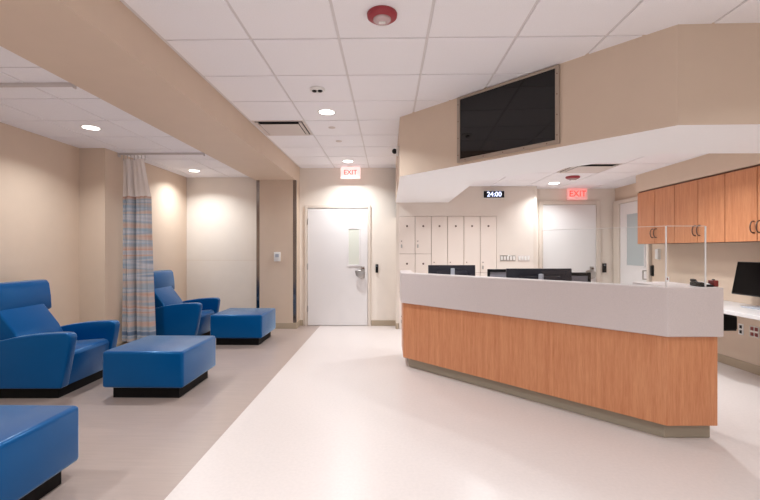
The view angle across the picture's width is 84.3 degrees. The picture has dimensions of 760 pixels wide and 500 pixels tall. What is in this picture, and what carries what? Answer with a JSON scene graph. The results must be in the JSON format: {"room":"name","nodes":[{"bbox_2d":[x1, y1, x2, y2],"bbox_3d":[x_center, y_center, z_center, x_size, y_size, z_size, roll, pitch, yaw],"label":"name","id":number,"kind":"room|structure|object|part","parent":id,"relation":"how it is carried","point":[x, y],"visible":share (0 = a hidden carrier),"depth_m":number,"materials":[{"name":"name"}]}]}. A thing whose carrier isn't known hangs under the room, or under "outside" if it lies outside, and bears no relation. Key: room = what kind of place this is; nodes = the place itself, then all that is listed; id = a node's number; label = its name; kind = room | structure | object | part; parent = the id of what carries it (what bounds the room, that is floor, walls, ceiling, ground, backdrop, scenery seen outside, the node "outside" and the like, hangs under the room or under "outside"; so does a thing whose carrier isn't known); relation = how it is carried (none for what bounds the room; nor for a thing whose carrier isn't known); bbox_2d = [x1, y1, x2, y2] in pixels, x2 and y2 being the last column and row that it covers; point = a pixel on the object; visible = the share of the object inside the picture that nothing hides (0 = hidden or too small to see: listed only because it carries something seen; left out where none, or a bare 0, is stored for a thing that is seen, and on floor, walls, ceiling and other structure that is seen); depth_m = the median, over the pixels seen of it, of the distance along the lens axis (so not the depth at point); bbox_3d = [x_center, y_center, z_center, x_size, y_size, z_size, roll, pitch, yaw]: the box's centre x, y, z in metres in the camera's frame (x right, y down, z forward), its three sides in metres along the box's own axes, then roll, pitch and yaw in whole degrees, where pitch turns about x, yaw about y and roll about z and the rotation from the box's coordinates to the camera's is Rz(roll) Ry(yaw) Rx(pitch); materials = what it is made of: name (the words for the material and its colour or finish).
{"room":"hospital interior","nodes":[
{"label":"hospital interior","id":0,"kind":"room"},
{"bbox_2d":[0,122,186,342],"bbox_3d":[-3.812,-0.150,2.514,0.480,3.000,10.080,0,0,1],"label":"wall","id":1,"kind":"structure","parent":0,"point":[61,204],"depth_m":5.31,"materials":[{"name":"beige paint"}]},
{"bbox_2d":[116,341,128,346],"bbox_3d":[-3.732,1.300,2.512,0.342,0.100,10.080,0,0,1],"label":"baseboard","id":2,"kind":"structure","parent":1,"relation":"attached to","point":[123,342],"depth_m":5.69,"materials":[{"name":"beige plastic"}]},
{"bbox_2d":[0,46,247,176],"bbox_3d":[-3.058,-1.337,2.499,1.690,0.067,10.080,0,0,1],"label":"ceiling","id":3,"kind":"structure","parent":0,"point":[55,113],"depth_m":4.29,"materials":[{"name":"tile"}]},
{"bbox_2d":[0,82,76,88],"bbox_3d":[-3.132,-1.276,3.291,1.510,0.055,0.060,0,0,1],"label":"track","id":4,"kind":"object","parent":3,"relation":"attached to","point":[49,84],"visible":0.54,"depth_m":3.27,"materials":[{"name":"silver metal"}]},
{"bbox_2d":[80,125,101,130],"bbox_3d":[-3.075,-1.303,4.470,0.200,0.008,0.200,0,0,1],"label":"recessed light","id":5,"kind":"object","parent":3,"relation":"in","point":[88,127],"visible":1,"depth_m":4.46,"materials":[{"name":"white plastic"}]},
{"bbox_2d":[118,153,204,157],"bbox_3d":[-2.932,-1.276,5.637,1.160,0.055,0.060,0,0,1],"label":"track","id":6,"kind":"object","parent":3,"relation":"attached to","point":[119,154],"visible":0.9,"depth_m":5.62,"materials":[{"name":"silver metal"}]},
{"bbox_2d":[122,155,155,341],"bbox_3d":[-3.255,-0.022,5.695,0.448,2.505,0.165,0,0,1],"label":"privacy curtain","id":7,"kind":"object","parent":6,"relation":"hanging from","point":[138,301],"visible":0.98,"depth_m":5.65,"materials":[{"name":"fabric"}]},
{"bbox_3d":[-2.937,-1.290,5.637,1.150,0.026,0.032,0,0,1],"label":"rail","id":8,"kind":"part","parent":6,"relation":"part of","materials":[{"name":"silver metal"}]},
{"bbox_2d":[0,0,299,182],"bbox_3d":[-1.883,-1.425,2.477,0.700,0.450,10.080,0,0,1],"label":"beam","id":9,"kind":"structure","parent":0,"point":[102,48],"depth_m":2.94,"materials":[{"name":"beige paint"}]},
{"bbox_2d":[260,180,299,322],"bbox_3d":[-1.779,0.075,7.365,0.680,2.550,0.300,0,0,1],"label":"wall pier","id":10,"kind":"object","parent":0,"point":[276,196],"visible":0.64,"depth_m":7.22,"materials":[{"name":"beige paint"}]},
{"bbox_2d":[256,180,259,307],"bbox_3d":[-2.098,0.025,7.245,0.053,2.450,0.053,0,0,1],"label":"trim","id":11,"kind":"structure","parent":10,"relation":"attached to","point":[257,181],"depth_m":7.22,"materials":[{"name":"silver metal"}]},
{"bbox_2d":[274,252,280,260],"bbox_3d":[-1.762,0.115,7.199,0.110,0.160,0.032,0,0,1],"label":"station","id":12,"kind":"object","parent":10,"relation":"attached to","point":[277,255],"visible":1,"depth_m":7.18,"materials":[{"name":"white plastic"}]},
{"bbox_2d":[275,320,299,328],"bbox_3d":[-1.779,1.300,7.359,0.704,0.100,0.312,0,0,1],"label":"baseboard","id":13,"kind":"object","parent":10,"relation":"attached to","point":[278,325],"visible":0.52,"depth_m":7.20,"materials":[{"name":"beige plastic"}]},
{"bbox_2d":[293,180,296,322],"bbox_3d":[-1.465,0.025,7.233,0.053,2.450,0.053,0,0,1],"label":"trim","id":14,"kind":"structure","parent":10,"relation":"attached to","point":[294,181],"depth_m":7.21,"materials":[{"name":"silver metal"}]},
{"bbox_2d":[0,326,759,499],"bbox_3d":[0.072,1.400,2.439,8.350,0.100,10.480,0,0,1],"label":"floor","id":15,"kind":"structure","parent":0,"point":[303,412],"depth_m":2.96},
{"bbox_2d":[0,405,78,499],"bbox_3d":[-2.150,1.131,2.127,0.740,0.437,0.740,0,0,1],"label":"ottoman","id":16,"kind":"object","parent":15,"relation":"on","point":[38,442],"visible":1,"depth_m":2.23,"materials":[{"name":"blue leather"}]},
{"bbox_2d":[0,279,119,397],"bbox_3d":[-3.265,0.832,4.147,0.947,1.036,0.750,0,0,-1],"label":"armchair","id":17,"kind":"object","parent":15,"relation":"on","point":[40,357],"visible":0.91,"depth_m":3.91,"materials":[{"name":"blue leather"}]},
{"bbox_2d":[0,304,62,340],"bbox_3d":[-3.502,0.767,4.145,0.424,0.435,0.550,0,0,-1],"label":"cushion","id":18,"kind":"object","parent":17,"relation":"on","point":[16,320],"depth_m":4.08,"materials":[{"name":"blue leather"}]},
{"bbox_3d":[-3.262,1.000,3.822,0.947,0.500,0.100,0,0,-1],"label":"armrest","id":19,"kind":"part","parent":17,"relation":"part of","materials":[{"name":"blue leather"}]},
{"bbox_3d":[-3.263,1.090,4.147,0.827,0.320,0.550,0,0,-1],"label":"seat","id":20,"kind":"part","parent":17,"relation":"part of","materials":[{"name":"blue leather"}]},
{"bbox_3d":[-3.268,1.000,4.472,0.947,0.500,0.100,0,0,-1],"label":"armrest","id":21,"kind":"part","parent":17,"relation":"part of","materials":[{"name":"blue leather"}]},
{"bbox_2d":[103,335,215,397],"bbox_3d":[-2.131,1.131,4.142,0.740,0.437,0.740,0,0,1],"label":"ottoman","id":22,"kind":"object","parent":15,"relation":"on","point":[151,366],"visible":1,"depth_m":3.79,"materials":[{"name":"blue leather"}]},
{"bbox_2d":[154,270,220,335],"bbox_3d":[-3.003,0.832,6.294,0.947,1.036,0.750,0,0,1],"label":"armchair","id":23,"kind":"object","parent":15,"relation":"on","point":[173,316],"visible":0.61,"depth_m":5.99,"materials":[{"name":"blue leather"}]},
{"bbox_2d":[154,286,182,307],"bbox_3d":[-3.241,0.767,6.298,0.424,0.435,0.550,0,0,1],"label":"cushion","id":24,"kind":"object","parent":23,"relation":"on","point":[164,295],"depth_m":6.22,"materials":[{"name":"blue leather"}]},
{"bbox_3d":[-3.010,1.000,5.969,0.947,0.500,0.100,0,0,1],"label":"armrest","id":25,"kind":"part","parent":23,"relation":"part of","materials":[{"name":"blue leather"}]},
{"bbox_3d":[-2.997,1.000,6.619,0.947,0.500,0.100,0,0,1],"label":"armrest","id":26,"kind":"part","parent":23,"relation":"part of","materials":[{"name":"blue leather"}]},
{"bbox_3d":[-3.001,1.090,6.294,0.827,0.320,0.550,0,0,1],"label":"seat","id":27,"kind":"part","parent":23,"relation":"part of","materials":[{"name":"blue leather"}]},
{"bbox_2d":[210,308,275,344],"bbox_3d":[-2.020,1.131,6.270,0.740,0.437,0.740,0,0,1],"label":"ottoman","id":28,"kind":"object","parent":15,"relation":"on","point":[231,326],"visible":0.88,"depth_m":5.91,"materials":[{"name":"blue leather"}]},
{"bbox_2d":[399,216,414,328],"bbox_3d":[0.463,0.388,7.294,0.274,1.925,0.277,0,0,1],"label":"locker","id":29,"kind":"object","parent":15,"relation":"on","point":[406,223],"depth_m":7.17,"materials":[{"name":"beige paint"}]},
{"bbox_3d":[0.461,1.029,7.176,0.268,0.636,0.018,0,0,1],"label":"door","id":30,"kind":"part","parent":29,"relation":"part of","materials":[{"name":"beige paint"}]},
{"bbox_3d":[0.461,-0.254,7.176,0.268,0.636,0.018,0,0,1],"label":"door","id":31,"kind":"part","parent":29,"relation":"part of","materials":[{"name":"beige paint"}]},
{"bbox_3d":[0.461,0.388,7.176,0.268,0.636,0.018,0,0,1],"label":"door","id":32,"kind":"part","parent":29,"relation":"part of","materials":[{"name":"beige paint"}]},
{"bbox_2d":[415,216,430,272],"bbox_3d":[0.740,0.388,7.289,0.274,1.925,0.277,0,0,1],"label":"locker","id":33,"kind":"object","parent":15,"relation":"on","point":[422,223],"depth_m":7.16,"materials":[{"name":"beige metal"}]},
{"bbox_3d":[0.738,-0.254,7.170,0.268,0.636,0.018,0,0,1],"label":"door","id":34,"kind":"part","parent":33,"relation":"part of","materials":[{"name":"beige paint"}]},
{"bbox_3d":[0.738,0.388,7.170,0.268,0.636,0.018,0,0,1],"label":"door","id":35,"kind":"part","parent":33,"relation":"part of","materials":[{"name":"beige paint"}]},
{"bbox_2d":[431,216,446,264],"bbox_3d":[1.016,0.388,7.283,0.274,1.925,0.277,0,0,1],"label":"locker","id":36,"kind":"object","parent":15,"relation":"on","point":[438,223],"depth_m":7.16,"materials":[{"name":"beige paint"}]},
{"bbox_2d":[447,216,463,264],"bbox_3d":[1.293,0.388,7.278,0.274,1.925,0.277,0,0,1],"label":"locker","id":37,"kind":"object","parent":15,"relation":"on","point":[455,224],"depth_m":7.15,"materials":[{"name":"beige paint"}]},
{"bbox_2d":[464,216,479,275],"bbox_3d":[1.569,0.388,7.273,0.274,1.925,0.277,0,0,1],"label":"locker","id":38,"kind":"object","parent":15,"relation":"on","point":[471,223],"depth_m":7.15,"materials":[{"name":"beige paint"}]},
{"bbox_2d":[480,216,495,276],"bbox_3d":[1.846,0.388,7.267,0.274,1.925,0.277,0,0,1],"label":"locker","id":39,"kind":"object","parent":15,"relation":"on","point":[487,223],"depth_m":7.14,"materials":[{"name":"beige metal"}]},
{"bbox_2d":[487,269,505,277],"bbox_3d":[1.555,0.792,4.944,0.650,1.115,0.573,0,0,1],"label":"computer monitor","id":40,"kind":"object","parent":15,"relation":"on","point":[490,272],"visible":0.09,"depth_m":5.17,"materials":[{"name":"black plastic"}]},
{"bbox_2d":[400,270,723,437],"bbox_3d":[1.318,0.806,4.179,0.851,1.087,3.298,0,0,-39],"label":"reception desk","id":41,"kind":"object","parent":15,"relation":"on","point":[643,357],"visible":0.99,"depth_m":3.39,"materials":[{"name":"brown wood"}]},
{"bbox_2d":[428,265,474,275],"bbox_3d":[0.829,0.386,4.825,0.545,0.425,0.200,0,0,-2],"label":"computer monitor","id":42,"kind":"object","parent":41,"relation":"on","point":[469,270],"visible":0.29,"depth_m":4.84,"materials":[{"name":"black plastic"}]},
{"bbox_2d":[506,268,571,280],"bbox_3d":[1.541,0.389,4.051,0.635,0.420,0.200,0,0,-1],"label":"computer monitor","id":43,"kind":"object","parent":41,"relation":"on","point":[563,274],"visible":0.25,"depth_m":4.06,"materials":[{"name":"black plastic"}]},
{"bbox_2d":[542,226,705,286],"bbox_3d":[1.813,0.045,3.249,1.128,0.435,0.181,0,0,36],"label":"screen","id":44,"kind":"object","parent":41,"relation":"on","point":[646,226],"visible":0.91,"depth_m":2.98,"materials":[{"name":"clear glass"}]},
{"bbox_3d":[2.030,0.046,2.982,0.009,0.434,0.010,0,0,1],"label":"post","id":45,"kind":"part","parent":44,"relation":"part of","materials":[{"name":"white plastic"}]},
{"bbox_3d":[2.313,0.046,2.985,0.009,0.434,0.010,0,0,1],"label":"post","id":46,"kind":"part","parent":44,"relation":"part of","materials":[{"name":"white plastic"}]},
{"bbox_2d":[690,279,713,286],"bbox_3d":[2.340,0.238,3.055,0.095,0.050,0.120,0,0,6],"label":"desk phone","id":47,"kind":"object","parent":41,"relation":"on","point":[693,282],"visible":1,"depth_m":3.03,"materials":[{"name":"black plastic"}]},
{"bbox_2d":[708,279,717,286],"bbox_3d":[2.408,0.237,3.034,0.034,0.052,0.060,0,0,1],"label":"box","id":48,"kind":"object","parent":41,"relation":"on","point":[714,282],"visible":0.88,"depth_m":3.01,"materials":[{"name":"red plastic"}]},
{"bbox_2d":[572,272,590,281],"bbox_3d":[1.956,0.792,4.177,0.650,1.115,0.573,0,0,3],"label":"office chair","id":49,"kind":"object","parent":15,"relation":"on","point":[576,276],"visible":0.05,"depth_m":4.39,"materials":[{"name":"black plastic"}]},
{"bbox_2d":[187,168,614,325],"bbox_3d":[0.170,-0.150,7.553,7.950,3.000,0.150,0,0,1],"label":"wall","id":50,"kind":"structure","parent":0,"point":[221,211],"depth_m":7.51,"materials":[{"name":"beige paint"}]},
{"bbox_2d":[305,205,370,325],"bbox_3d":[-0.755,0.278,7.447,1.175,2.145,0.097,0,0,1],"label":"door","id":51,"kind":"structure","parent":50,"relation":"in","point":[337,237],"depth_m":7.47,"materials":[{"name":"white paint"}]},
{"bbox_3d":[-0.464,-0.055,7.466,0.185,0.630,0.004,0,0,1],"label":"vision glass","id":52,"kind":"part","parent":51,"relation":"part of","materials":[{"name":"white"}]},
{"bbox_3d":[-0.464,-0.055,7.462,0.245,0.690,0.012,0,0,1],"label":"vision frame","id":53,"kind":"part","parent":51,"relation":"part of","materials":[{"name":"white paint"}]},
{"bbox_3d":[-0.350,0.429,7.424,0.173,0.157,0.065,0,0,1],"label":"handle","id":54,"kind":"part","parent":51,"relation":"part of","materials":[{"name":"silver metal"}]},
{"bbox_2d":[300,320,394,325],"bbox_3d":[0.333,1.300,7.469,7.620,0.100,0.012,0,0,1],"label":"baseboard","id":55,"kind":"structure","parent":50,"relation":"attached to","point":[373,322],"depth_m":7.47,"materials":[{"name":"beige plastic"}]},
{"bbox_2d":[539,200,599,282],"bbox_3d":[3.337,0.240,7.369,1.070,2.220,0.097,0,0,1],"label":"door","id":56,"kind":"structure","parent":50,"relation":"in","point":[577,249],"depth_m":7.39,"materials":[{"name":"white paint"}]},
{"bbox_3d":[3.679,0.429,7.346,0.173,0.157,0.065,0,0,1],"label":"handle","id":57,"kind":"part","parent":56,"relation":"part of","materials":[{"name":"silver metal"}]},
{"bbox_2d":[602,263,606,271],"bbox_3d":[3.950,0.315,7.392,0.065,0.160,0.027,0,0,1],"label":"card reader","id":58,"kind":"object","parent":50,"relation":"attached to","point":[604,265],"visible":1,"depth_m":7.38,"materials":[{"name":"black plastic"}]},
{"bbox_2d":[120,0,759,167],"bbox_3d":[1.257,-1.496,2.416,5.580,0.067,10.080,0,0,1],"label":"ceiling","id":59,"kind":"structure","parent":0,"point":[265,58],"depth_m":3.00,"materials":[{"name":"tile"}]},
{"bbox_2d":[252,120,312,135],"bbox_3d":[-1.158,-1.456,5.058,0.590,0.026,0.590,0,0,1],"label":"ceiling vent","id":60,"kind":"object","parent":59,"relation":"in","point":[274,127],"visible":1,"depth_m":4.99,"materials":[{"name":"beige metal"}]},
{"bbox_3d":[-1.158,-1.456,5.058,0.450,0.025,0.450,0,0,1],"label":"plate","id":61,"kind":"part","parent":60,"relation":"part of","materials":[{"name":"beige metal"}]},
{"bbox_2d":[310,86,324,92],"bbox_3d":[-0.567,-1.442,3.812,0.138,0.042,0.138,0,0,1],"label":"ceiling sensor","id":62,"kind":"object","parent":59,"relation":"attached to","point":[315,89],"visible":1,"depth_m":3.78,"materials":[{"name":"white plastic"}]},
{"bbox_2d":[317,109,335,114],"bbox_3d":[-0.565,-1.463,4.452,0.200,0.008,0.200,0,0,1],"label":"recessed light","id":63,"kind":"object","parent":59,"relation":"in","point":[321,111],"visible":1,"depth_m":4.44,"materials":[{"name":"white plastic"}]},
{"bbox_2d":[341,166,359,178],"bbox_3d":[-0.514,-1.355,7.331,0.340,0.215,0.120,0,0,1],"label":"exit sign","id":64,"kind":"object","parent":59,"relation":"hanging from","point":[349,172],"visible":1,"depth_m":7.30,"materials":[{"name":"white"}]},
{"bbox_2d":[367,5,396,25],"bbox_3d":[0.013,-1.434,2.600,0.188,0.058,0.188,0,0,1],"label":"fire alarm strobe","id":65,"kind":"object","parent":59,"relation":"attached to","point":[380,15],"visible":1,"depth_m":2.56,"materials":[{"name":"red plastic"}]},
{"bbox_2d":[399,186,533,268],"bbox_3d":[1.470,0.130,7.303,2.380,2.440,0.300,0,0,1],"label":"wall","id":66,"kind":"structure","parent":0,"point":[514,213],"depth_m":7.14,"materials":[{"name":"paint"}]},
{"bbox_2d":[396,203,398,322],"bbox_3d":[0.302,0.220,7.199,0.053,2.060,0.053,0,0,1],"label":"trim","id":67,"kind":"structure","parent":66,"relation":"attached to","point":[397,204],"depth_m":7.17,"materials":[{"name":"beige paint"}]},
{"bbox_2d":[483,191,504,197],"bbox_3d":[1.927,-0.940,7.119,0.360,0.124,0.050,0,0,1],"label":"digital clock","id":68,"kind":"object","parent":66,"relation":"attached to","point":[486,194],"visible":1,"depth_m":7.10,"materials":[{"name":"black plastic"}]},
{"bbox_2d":[500,255,515,260],"bbox_3d":[2.173,0.136,7.134,0.253,0.085,0.011,0,0,1],"label":"switch plate","id":69,"kind":"object","parent":66,"relation":"attached to","point":[502,257],"visible":1,"depth_m":7.13,"materials":[{"name":"white plastic"}]},
{"bbox_2d":[518,255,529,260],"bbox_3d":[2.442,0.140,7.129,0.200,0.100,0.011,0,0,1],"label":"switch plate","id":70,"kind":"object","parent":66,"relation":"attached to","point":[520,257],"visible":1,"depth_m":7.13,"materials":[{"name":"beige plastic"}]},
{"bbox_2d":[534,186,536,267],"bbox_3d":[2.634,0.080,7.154,0.053,2.340,0.053,0,0,1],"label":"trim","id":71,"kind":"structure","parent":66,"relation":"attached to","point":[535,187],"depth_m":7.13,"materials":[{"name":"beige paint"}]},
{"bbox_2d":[396,23,759,202],"bbox_3d":[2.385,-1.190,5.088,3.967,0.760,5.903,0,0,-38],"label":"ceiling soffit","id":72,"kind":"structure","parent":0,"point":[680,88],"depth_m":3.08,"materials":[{"name":"white paint"}]},
{"bbox_2d":[392,146,398,155],"bbox_3d":[0.188,-1.215,5.147,0.082,0.110,0.100,0,0,1],"label":"security camera","id":73,"kind":"object","parent":72,"relation":"attached to","point":[394,151],"visible":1,"depth_m":5.10,"materials":[{"name":"white plastic"}]},
{"bbox_2d":[457,64,559,162],"bbox_3d":[1.074,-1.144,3.658,0.025,0.622,0.995,0,0,-42],"label":"television","id":74,"kind":"object","parent":72,"relation":"attached to","point":[522,113],"visible":1,"depth_m":3.60,"materials":[{"name":"black glass"}]},
{"bbox_2d":[470,154,705,188],"bbox_3d":[2.555,-1.117,5.442,3.100,0.067,3.980,0,0,1],"label":"ceiling","id":75,"kind":"structure","parent":0,"point":[624,174],"depth_m":6.19,"materials":[{"name":"tile"}]},
{"bbox_2d":[565,175,579,180],"bbox_3d":[2.839,-1.054,6.187,0.200,0.058,0.200,0,0,1],"label":"fire alarm strobe","id":76,"kind":"object","parent":75,"relation":"attached to","point":[573,177],"visible":1,"depth_m":6.13,"materials":[{"name":"red plastic"}]},
{"bbox_2d":[567,187,586,199],"bbox_3d":[3.421,-0.978,7.296,0.330,0.210,0.120,0,0,1],"label":"exit sign","id":77,"kind":"object","parent":75,"relation":"hanging from","point":[576,193],"visible":1,"depth_m":7.26,"materials":[{"name":"pink"}]},
{"bbox_2d":[557,164,620,172],"bbox_3d":[2.763,-1.076,5.583,0.590,0.026,0.590,0,0,1],"label":"ceiling vent","id":78,"kind":"object","parent":75,"relation":"in","point":[592,168],"visible":0.89,"depth_m":5.51,"materials":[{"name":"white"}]},
{"bbox_3d":[2.763,-1.075,5.583,0.450,0.025,0.450,0,0,1],"label":"plate","id":79,"kind":"part","parent":78,"relation":"part of","materials":[{"name":"beige metal"}]},
{"bbox_2d":[615,183,759,365],"bbox_3d":[4.122,-0.150,2.436,0.150,3.000,10.230,0,0,1],"label":"wall","id":80,"kind":"structure","parent":0,"point":[685,262],"depth_m":5.04,"materials":[{"name":"beige paint"}]},
{"bbox_2d":[613,196,651,283],"bbox_3d":[4.091,0.250,6.873,0.084,2.200,1.000,0,0,1],"label":"door","id":81,"kind":"structure","parent":80,"relation":"in","point":[632,261],"depth_m":6.94,"materials":[{"name":"white paint"}]},
{"bbox_3d":[4.105,-0.170,6.747,0.006,0.840,0.470,0,0,1],"label":"frosted glass","id":82,"kind":"part","parent":81,"relation":"part of","materials":[{"name":"grey glass"}]},
{"bbox_2d":[650,265,653,275],"bbox_3d":[4.110,0.312,6.345,0.025,0.165,0.055,0,0,1],"label":"card reader","id":83,"kind":"object","parent":80,"relation":"attached to","point":[651,266],"visible":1,"depth_m":6.33,"materials":[{"name":"black plastic"}]},
{"bbox_2d":[655,249,660,259],"bbox_3d":[4.100,0.060,6.202,0.040,0.160,0.080,0,0,1],"label":"thermostat","id":84,"kind":"object","parent":80,"relation":"attached to","point":[657,251],"visible":1,"depth_m":6.17,"materials":[{"name":"white plastic"}]},
{"bbox_2d":[638,184,693,243],"bbox_3d":[3.897,-0.463,5.700,0.426,0.755,0.790,0,0,1],"label":"upper cabinet","id":85,"kind":"object","parent":80,"relation":"attached to","point":[656,207],"visible":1,"depth_m":5.64,"materials":[{"name":"brown wood"}]},
{"bbox_3d":[3.744,-0.454,5.901,0.019,0.733,0.388,0,0,1],"label":"door","id":86,"kind":"part","parent":85,"relation":"part of","materials":[{"name":"brown wood"}]},
{"bbox_3d":[3.736,-0.454,5.505,0.019,0.733,0.388,0,0,1],"label":"door","id":87,"kind":"part","parent":85,"relation":"part of","materials":[{"name":"brown wood"}]},
{"bbox_2d":[675,172,740,242],"bbox_3d":[3.882,-0.463,4.908,0.426,0.755,0.790,0,0,1],"label":"upper cabinet","id":88,"kind":"object","parent":80,"relation":"attached to","point":[700,202],"visible":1,"depth_m":4.87,"materials":[{"name":"brown wood"}]},
{"bbox_3d":[3.728,-0.454,5.109,0.019,0.733,0.388,0,0,1],"label":"door","id":89,"kind":"part","parent":88,"relation":"part of","materials":[{"name":"brown wood"}]},
{"bbox_3d":[3.721,-0.454,4.713,0.019,0.733,0.388,0,0,1],"label":"door","id":90,"kind":"part","parent":88,"relation":"part of","materials":[{"name":"brown wood"}]},
{"bbox_2d":[718,353,759,375],"bbox_3d":[4.030,1.300,1.843,0.012,0.100,9.040,0,0,1],"label":"baseboard","id":91,"kind":"structure","parent":80,"relation":"attached to","point":[736,363],"depth_m":4.77,"materials":[{"name":"beige plastic"}]},
{"bbox_2d":[738,323,743,334],"bbox_3d":[4.088,0.897,4.757,0.009,0.125,0.070,0,0,1],"label":"wall outlet","id":92,"kind":"object","parent":80,"relation":"attached to","point":[740,326],"visible":1,"depth_m":4.75,"materials":[{"name":"white plastic"}]},
{"bbox_2d":[724,300,759,319],"bbox_3d":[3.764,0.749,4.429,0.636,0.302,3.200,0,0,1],"label":"countertop","id":93,"kind":"structure","parent":80,"relation":"attached to","point":[730,308],"depth_m":4.15,"materials":[{"name":"white"}]},
{"bbox_2d":[724,314,736,330],"bbox_3d":[3.546,0.729,4.461,0.140,0.182,0.424,0,0,1],"label":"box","id":94,"kind":"object","parent":93,"relation":"hanging from","point":[730,321],"visible":0.24,"depth_m":4.25,"materials":[{"name":"black plastic"}]},
{"bbox_2d":[732,262,759,309],"bbox_3d":[3.893,0.362,4.286,0.220,0.472,0.560,0,0,1],"label":"computer monitor","id":95,"kind":"object","parent":93,"relation":"on","point":[747,275],"visible":1,"depth_m":4.39,"materials":[{"name":"black plastic"}]},
{"bbox_2d":[725,164,759,241],"bbox_3d":[3.867,-0.463,4.117,0.426,0.755,0.790,0,0,1],"label":"upper cabinet","id":96,"kind":"object","parent":80,"relation":"attached to","point":[742,186],"visible":1,"depth_m":4.29,"materials":[{"name":"brown wood"}]},
{"bbox_3d":[3.705,-0.454,3.922,0.019,0.733,0.388,0,0,1],"label":"door","id":97,"kind":"part","parent":96,"relation":"part of","materials":[{"name":"brown wood"}]},
{"bbox_2d":[750,325,758,338],"bbox_3d":[4.084,0.892,4.582,0.009,0.125,0.120,0,0,1],"label":"wall outlet","id":98,"kind":"object","parent":80,"relation":"attached to","point":[754,330],"visible":1,"depth_m":4.58,"materials":[{"name":"white plastic"}]}
]}

